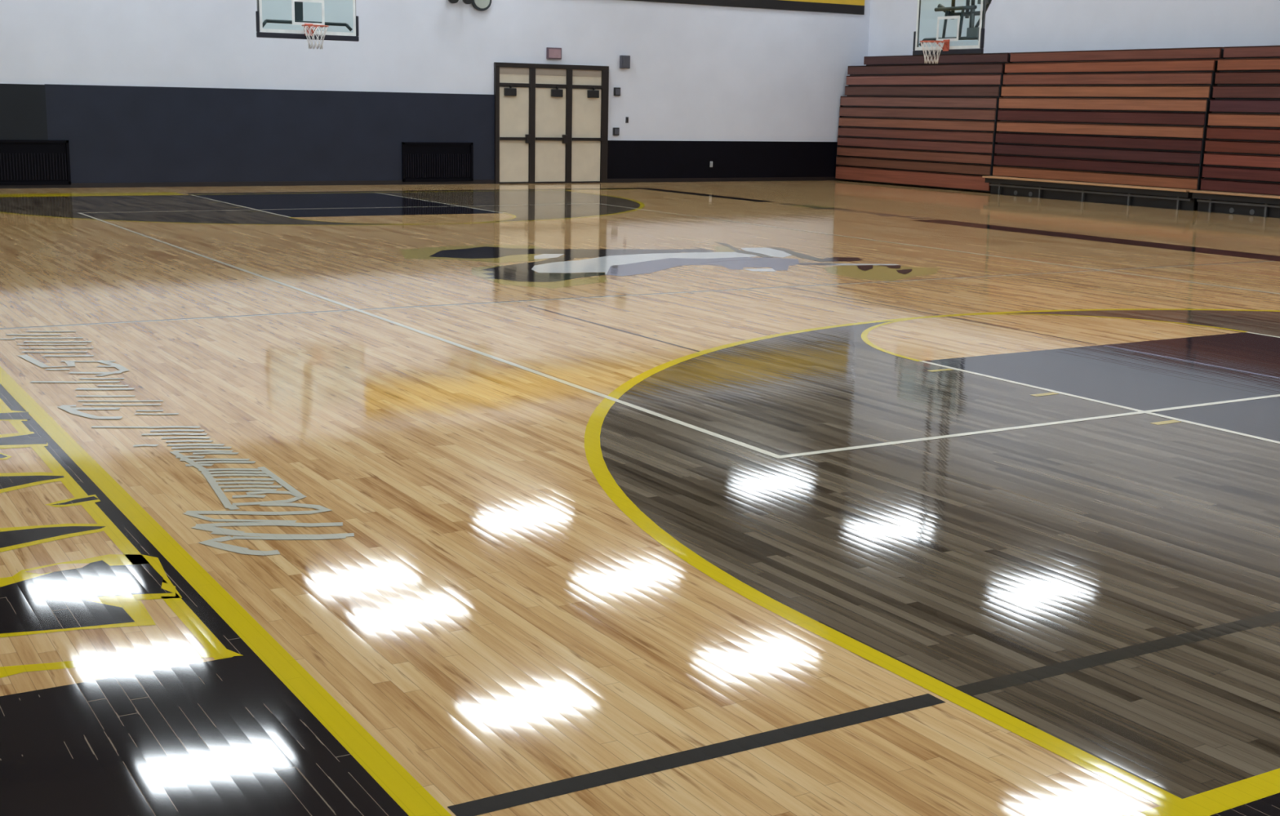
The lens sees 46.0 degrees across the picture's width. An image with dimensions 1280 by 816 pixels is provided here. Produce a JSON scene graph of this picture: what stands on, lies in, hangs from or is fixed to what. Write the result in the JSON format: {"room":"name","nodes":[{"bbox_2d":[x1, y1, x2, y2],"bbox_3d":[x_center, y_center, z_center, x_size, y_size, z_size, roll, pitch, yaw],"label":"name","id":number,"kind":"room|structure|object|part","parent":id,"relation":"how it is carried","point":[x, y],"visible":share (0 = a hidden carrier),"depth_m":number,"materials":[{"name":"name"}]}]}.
{"room":"school gymnasium","nodes":[
{"label":"school gymnasium","id":0,"kind":"room"},
{"bbox_2d":[0,0,870,182],"bbox_3d":[-7.151,-8.890,30.814,30.550,8.600,0.200,-6,13,-30],"label":"wall","id":1,"kind":"structure","parent":0,"point":[696,72],"depth_m":33.11,"materials":[{"name":"white paint"}]},
{"bbox_2d":[0,83,48,140],"bbox_3d":[-15.723,-4.817,26.319,10.200,1.860,0.030,-6,13,-30],"label":"trim","id":2,"kind":"structure","parent":1,"relation":"attached to","point":[23,108],"depth_m":28.59,"materials":[{"name":"black paint"}]},
{"bbox_2d":[0,139,71,185],"bbox_3d":[-11.819,-4.665,28.683,1.870,0.850,0.050,-6,13,-30],"label":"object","id":3,"kind":"object","parent":1,"relation":"attached to","point":[22,162],"visible":1,"depth_m":28.83,"materials":[{"name":"black metal"}]},
{"bbox_2d":[0,153,66,180],"bbox_3d":[-11.821,-4.592,28.696,1.728,0.500,0.028,-6,13,-30],"label":"grille","id":4,"kind":"object","parent":3,"relation":"attached to","point":[13,166],"depth_m":28.84,"materials":[{"name":"black metal"}]},
{"bbox_2d":[44,84,494,182],"bbox_3d":[-7.281,-5.646,31.287,9.460,1.870,0.030,-6,13,-30],"label":"wall padding","id":5,"kind":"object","parent":1,"relation":"attached to","point":[114,134],"depth_m":30.89,"materials":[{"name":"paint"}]},
{"bbox_2d":[0,177,844,188],"bbox_3d":[-7.172,-4.697,31.547,30.150,0.090,0.045,-6,13,-30],"label":"baseboard","id":6,"kind":"structure","parent":1,"relation":"attached to","point":[758,179],"depth_m":32.00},
{"bbox_2d":[401,142,473,182],"bbox_3d":[-4.420,-5.388,33.038,1.660,0.850,0.050,-6,13,-30],"label":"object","id":7,"kind":"object","parent":1,"relation":"attached to","point":[422,162],"visible":1,"depth_m":33.02,"materials":[{"name":"black metal"}]},
{"bbox_2d":[404,153,470,177],"bbox_3d":[-4.423,-5.315,33.051,1.518,0.500,0.028,-6,13,-30],"label":"grille","id":8,"kind":"object","parent":7,"relation":"attached to","point":[416,165],"depth_m":33.05,"materials":[{"name":"black metal"}]},
{"bbox_2d":[448,0,473,4],"bbox_3d":[-3.892,-8.930,32.542,0.560,0.410,0.220,-6,13,-30],"label":"emergency light","id":9,"kind":"object","parent":1,"relation":"attached to","point":[466,2],"visible":1,"depth_m":32.53,"materials":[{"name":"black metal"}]},
{"bbox_2d":[471,0,491,10],"bbox_3d":[-3.457,-8.905,32.895,0.470,0.470,0.082,-6,13,-30],"label":"wall clock","id":10,"kind":"object","parent":1,"relation":"attached to","point":[480,5],"visible":1,"depth_m":32.88,"materials":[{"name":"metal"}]},
{"bbox_2d":[499,66,528,83],"bbox_3d":[-2.809,-7.415,33.615,0.744,0.340,0.037,-6,13,-30],"label":"window","id":11,"kind":"structure","parent":1,"relation":"in","point":[507,74],"depth_m":33.60,"materials":[{"name":"beige glass"}]},
{"bbox_3d":[-2.813,-7.342,33.632,0.744,0.190,0.030,-6,13,-30],"label":"transom panel","id":12,"kind":"part","parent":11,"relation":"part of","materials":[{"name":"beige glass"}]},
{"bbox_2d":[499,66,528,75],"bbox_3d":[-2.808,-7.508,33.596,0.744,0.150,0.037,-6,13,-30],"label":"blind","id":13,"kind":"object","parent":11,"relation":"attached to","point":[503,70],"depth_m":33.58,"materials":[{"name":"beige fabric"}]},
{"bbox_2d":[499,84,530,183],"bbox_3d":[-2.811,-6.127,33.831,0.748,2.170,0.138,-6,13,-30],"label":"door","id":14,"kind":"structure","parent":1,"relation":"in","point":[514,136],"depth_m":33.85,"materials":[{"name":"beige metal"}]},
{"bbox_2d":[534,86,567,183],"bbox_3d":[-2.025,-6.204,34.294,0.798,2.170,0.138,-6,13,-30],"label":"door","id":15,"kind":"structure","parent":1,"relation":"in","point":[551,138],"depth_m":34.32,"materials":[{"name":"beige metal"}]},
{"bbox_2d":[535,67,566,84],"bbox_3d":[-2.024,-7.491,34.077,0.794,0.340,0.037,-6,13,-30],"label":"window","id":16,"kind":"structure","parent":1,"relation":"in","point":[543,76],"depth_m":34.06,"materials":[{"name":"beige glass"}]},
{"bbox_3d":[-2.027,-7.418,34.095,0.794,0.190,0.030,-6,13,-30],"label":"transom panel","id":17,"kind":"part","parent":16,"relation":"part of","materials":[{"name":"beige glass"}]},
{"bbox_2d":[535,67,566,75],"bbox_3d":[-2.022,-7.585,34.059,0.794,0.150,0.037,-6,13,-30],"label":"blind","id":18,"kind":"object","parent":16,"relation":"attached to","point":[539,72],"depth_m":34.04,"materials":[{"name":"beige fabric"}]},
{"bbox_2d":[493,62,608,183],"bbox_3d":[-1.996,-6.454,34.301,2.880,2.660,0.090,-6,13,-30],"label":"trim","id":19,"kind":"structure","parent":1,"relation":"attached to","point":[531,85],"depth_m":34.23,"materials":[{"name":"black metal"}]},
{"bbox_2d":[546,47,561,59],"bbox_3d":[-1.935,-7.998,34.020,0.360,0.250,0.072,-6,13,-30],"label":"exit sign","id":20,"kind":"object","parent":1,"relation":"attached to","point":[551,52],"visible":1,"depth_m":33.98,"materials":[{"name":"pink plastic"}]},
{"bbox_2d":[571,87,601,182],"bbox_3d":[-1.227,-6.282,34.764,0.778,2.170,0.138,-6,13,-30],"label":"door","id":21,"kind":"structure","parent":1,"relation":"in","point":[586,103],"depth_m":34.78,"materials":[{"name":"beige metal"}]},
{"bbox_2d":[572,69,601,85],"bbox_3d":[-1.225,-7.569,34.547,0.774,0.340,0.037,-6,13,-30],"label":"window","id":22,"kind":"structure","parent":1,"relation":"in","point":[580,77],"depth_m":34.53,"materials":[{"name":"beige glass"}]},
{"bbox_3d":[-1.228,-7.497,34.565,0.774,0.190,0.030,-6,13,-30],"label":"transom panel","id":23,"kind":"part","parent":22,"relation":"part of","materials":[{"name":"beige glass"}]},
{"bbox_2d":[572,69,601,76],"bbox_3d":[-1.223,-7.663,34.529,0.774,0.150,0.037,-6,13,-30],"label":"blind","id":24,"kind":"object","parent":22,"relation":"attached to","point":[575,73],"depth_m":34.50,"materials":[{"name":"beige fabric"}]},
{"bbox_2d":[613,127,619,135],"bbox_3d":[-0.555,-6.452,35.196,0.150,0.180,0.062,-6,13,-30],"label":"control box","id":25,"kind":"object","parent":1,"relation":"attached to","point":[615,130],"visible":1,"depth_m":35.17,"materials":[{"name":"black metal"}]},
{"bbox_2d":[613,87,620,95],"bbox_3d":[-0.528,-7.345,35.023,0.160,0.190,0.062,-6,13,-30],"label":"alarm box","id":26,"kind":"object","parent":1,"relation":"attached to","point":[616,90],"visible":1,"depth_m":34.99,"materials":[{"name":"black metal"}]},
{"bbox_2d":[619,55,630,68],"bbox_3d":[-0.347,-8.022,34.959,0.230,0.290,0.112,-6,13,-30],"label":"wall speaker","id":27,"kind":"object","parent":1,"relation":"attached to","point":[624,60],"visible":1,"depth_m":34.92},
{"bbox_2d":[625,116,628,123],"bbox_3d":[-0.299,-6.744,35.308,0.070,0.140,0.032,-6,13,-30],"label":"wall switch","id":28,"kind":"object","parent":1,"relation":"attached to","point":[626,117],"visible":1,"depth_m":35.29,"materials":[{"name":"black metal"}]},
{"bbox_2d":[607,140,837,178],"bbox_3d":[2.494,-6.120,37.144,7.650,0.885,0.030,-6,13,-30],"label":"trim","id":29,"kind":"structure","parent":1,"relation":"attached to","point":[626,159],"depth_m":36.80,"materials":[{"name":"black paint"}]},
{"bbox_2d":[632,0,864,14],"bbox_3d":[-0.089,-9.905,34.762,13.440,1.000,0.035,-6,13,-30],"label":"banner","id":30,"kind":"object","parent":1,"relation":"attached to","point":[848,6],"visible":1,"depth_m":37.11,"materials":[{"name":"fabric"}]},
{"bbox_2d":[0,180,1279,815],"bbox_3d":[1.927,-1.382,16.638,30.550,0.204,36.000,-6,13,-30],"label":"floor","id":31,"kind":"structure","parent":0,"point":[804,498],"depth_m":6.82,"materials":[{"name":"brown wood"}]},
{"bbox_3d":[-8.902,-0.945,12.863,4.660,0.001,21.810,-6,13,-30],"label":"lettering panel","id":32,"kind":"part","parent":31,"relation":"part of","materials":[{"name":"beige wood"}]},
{"bbox_2d":[835,52,1012,191],"bbox_3d":[6.832,-6.900,36.224,0.900,3.068,5.596,-6,13,-30],"label":"bleachers","id":33,"kind":"object","parent":31,"relation":"on","point":[952,151],"visible":0.94,"depth_m":35.74,"materials":[{"name":"wood"},{"name":"black metal"}]},
{"bbox_3d":[5.076,-7.059,38.438,0.110,1.740,0.020,-6,13,-30],"label":"post","id":34,"kind":"part","parent":33,"relation":"part of","materials":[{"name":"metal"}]},
{"bbox_3d":[7.971,-6.317,33.723,0.190,2.250,0.020,-6,13,-30],"label":"post","id":35,"kind":"part","parent":33,"relation":"part of","materials":[{"name":"metal"}]},
{"bbox_2d":[982,46,1226,210],"bbox_3d":[9.600,-5.863,31.396,1.200,3.098,5.578,-6,13,-30],"label":"bleachers","id":36,"kind":"object","parent":31,"relation":"on","point":[1170,90],"visible":0.98,"depth_m":30.96,"materials":[{"name":"wood"},{"name":"black metal"}]},
{"bbox_3d":[7.992,-4.872,33.541,0.040,0.250,0.040,-6,13,-30],"label":"support leg","id":37,"kind":"part","parent":36,"relation":"part of","materials":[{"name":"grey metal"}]},
{"bbox_3d":[8.618,-4.654,32.514,0.040,0.250,0.040,-6,13,-30],"label":"support leg","id":38,"kind":"part","parent":36,"relation":"part of","materials":[{"name":"grey metal"}]},
{"bbox_3d":[9.244,-4.436,31.487,0.040,0.250,0.040,-6,13,-30],"label":"support leg","id":39,"kind":"part","parent":36,"relation":"part of","materials":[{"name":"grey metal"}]},
{"bbox_3d":[9.241,-4.513,31.468,0.050,0.040,5.490,-6,13,-30],"label":"support rail","id":40,"kind":"part","parent":36,"relation":"part of","materials":[{"name":"grey metal"}]},
{"bbox_3d":[9.870,-4.217,30.459,0.040,0.250,0.040,-6,13,-30],"label":"support leg","id":41,"kind":"part","parent":36,"relation":"part of","materials":[{"name":"grey metal"}]},
{"bbox_3d":[10.496,-3.999,29.432,0.040,0.250,0.040,-6,13,-30],"label":"support leg","id":42,"kind":"part","parent":36,"relation":"part of","materials":[{"name":"grey metal"}]},
{"bbox_3d":[10.864,-5.308,28.976,0.190,2.250,0.020,-6,13,-30],"label":"post","id":43,"kind":"part","parent":36,"relation":"part of","materials":[{"name":"metal"}]},
{"bbox_2d":[1189,44,1279,217],"bbox_3d":[12.501,-4.851,26.636,1.200,3.098,5.608,-6,13,-30],"label":"bleachers","id":44,"kind":"object","parent":31,"relation":"on","point":[1241,173],"visible":1,"depth_m":28.18,"materials":[{"name":"wood"},{"name":"black metal"}]},
{"bbox_3d":[10.885,-3.863,28.794,0.040,0.250,0.040,-6,13,-30],"label":"support leg","id":45,"kind":"part","parent":44,"relation":"part of","materials":[{"name":"grey metal"}]},
{"bbox_3d":[12.142,-3.502,26.709,0.050,0.040,5.520,-6,13,-30],"label":"support rail","id":46,"kind":"part","parent":44,"relation":"part of","materials":[{"name":"grey metal"}]},
{"bbox_3d":[11.515,-3.644,27.760,0.040,0.250,0.040,-6,13,-30],"label":"support leg","id":47,"kind":"part","parent":44,"relation":"part of","materials":[{"name":"grey metal"}]},
{"bbox_2d":[867,0,1279,207],"bbox_3d":[15.097,-6.950,23.361,0.200,8.600,35.800,-6,13,-30],"label":"wall","id":48,"kind":"structure","parent":0,"point":[1011,25],"depth_m":32.34,"materials":[{"name":"white paint"}]},
{"bbox_3d":[2.098,-9.836,14.945,30.550,0.550,36.000,-6,13,-30],"label":"ceiling","id":49,"kind":"structure","parent":0,"visible":0},
{"bbox_2d":[255,0,359,48],"bbox_3d":[-6.723,-9.556,27.478,3.071,5.896,1.788,10,14,36],"label":"basketball hoop","id":50,"kind":"object","parent":49,"relation":"hanging from","point":[308,33],"visible":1,"depth_m":27.32,"materials":[{"name":"clear glass"}]},
{"bbox_3d":[-6.034,-7.340,27.364,1.840,1.060,0.036,-6,13,-30],"label":"board frame","id":51,"kind":"part","parent":50,"relation":"part of","materials":[{"name":"grey metal"}]},
{"bbox_3d":[-6.070,-7.251,27.440,1.723,0.716,0.154,-6,13,-30],"label":"frame","id":52,"kind":"part","parent":50,"relation":"part of","materials":[{"name":"metal"}]},
{"bbox_2d":[912,0,991,63],"bbox_3d":[5.751,-9.397,27.977,0.965,5.882,1.910,-6,13,-30],"label":"basketball hoop","id":53,"kind":"object","parent":49,"relation":"hanging from","point":[975,33],"visible":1,"depth_m":28.35,"materials":[{"name":"clear glass"}]},
{"bbox_3d":[5.909,-7.229,28.534,0.154,0.716,1.723,-6,13,-30],"label":"frame","id":54,"kind":"part","parent":53,"relation":"part of","materials":[{"name":"glass"}]},
{"bbox_3d":[5.854,-7.324,28.480,0.036,1.060,1.840,-6,13,-30],"label":"board frame","id":55,"kind":"part","parent":53,"relation":"part of","materials":[{"name":"clear glass"}]}
]}

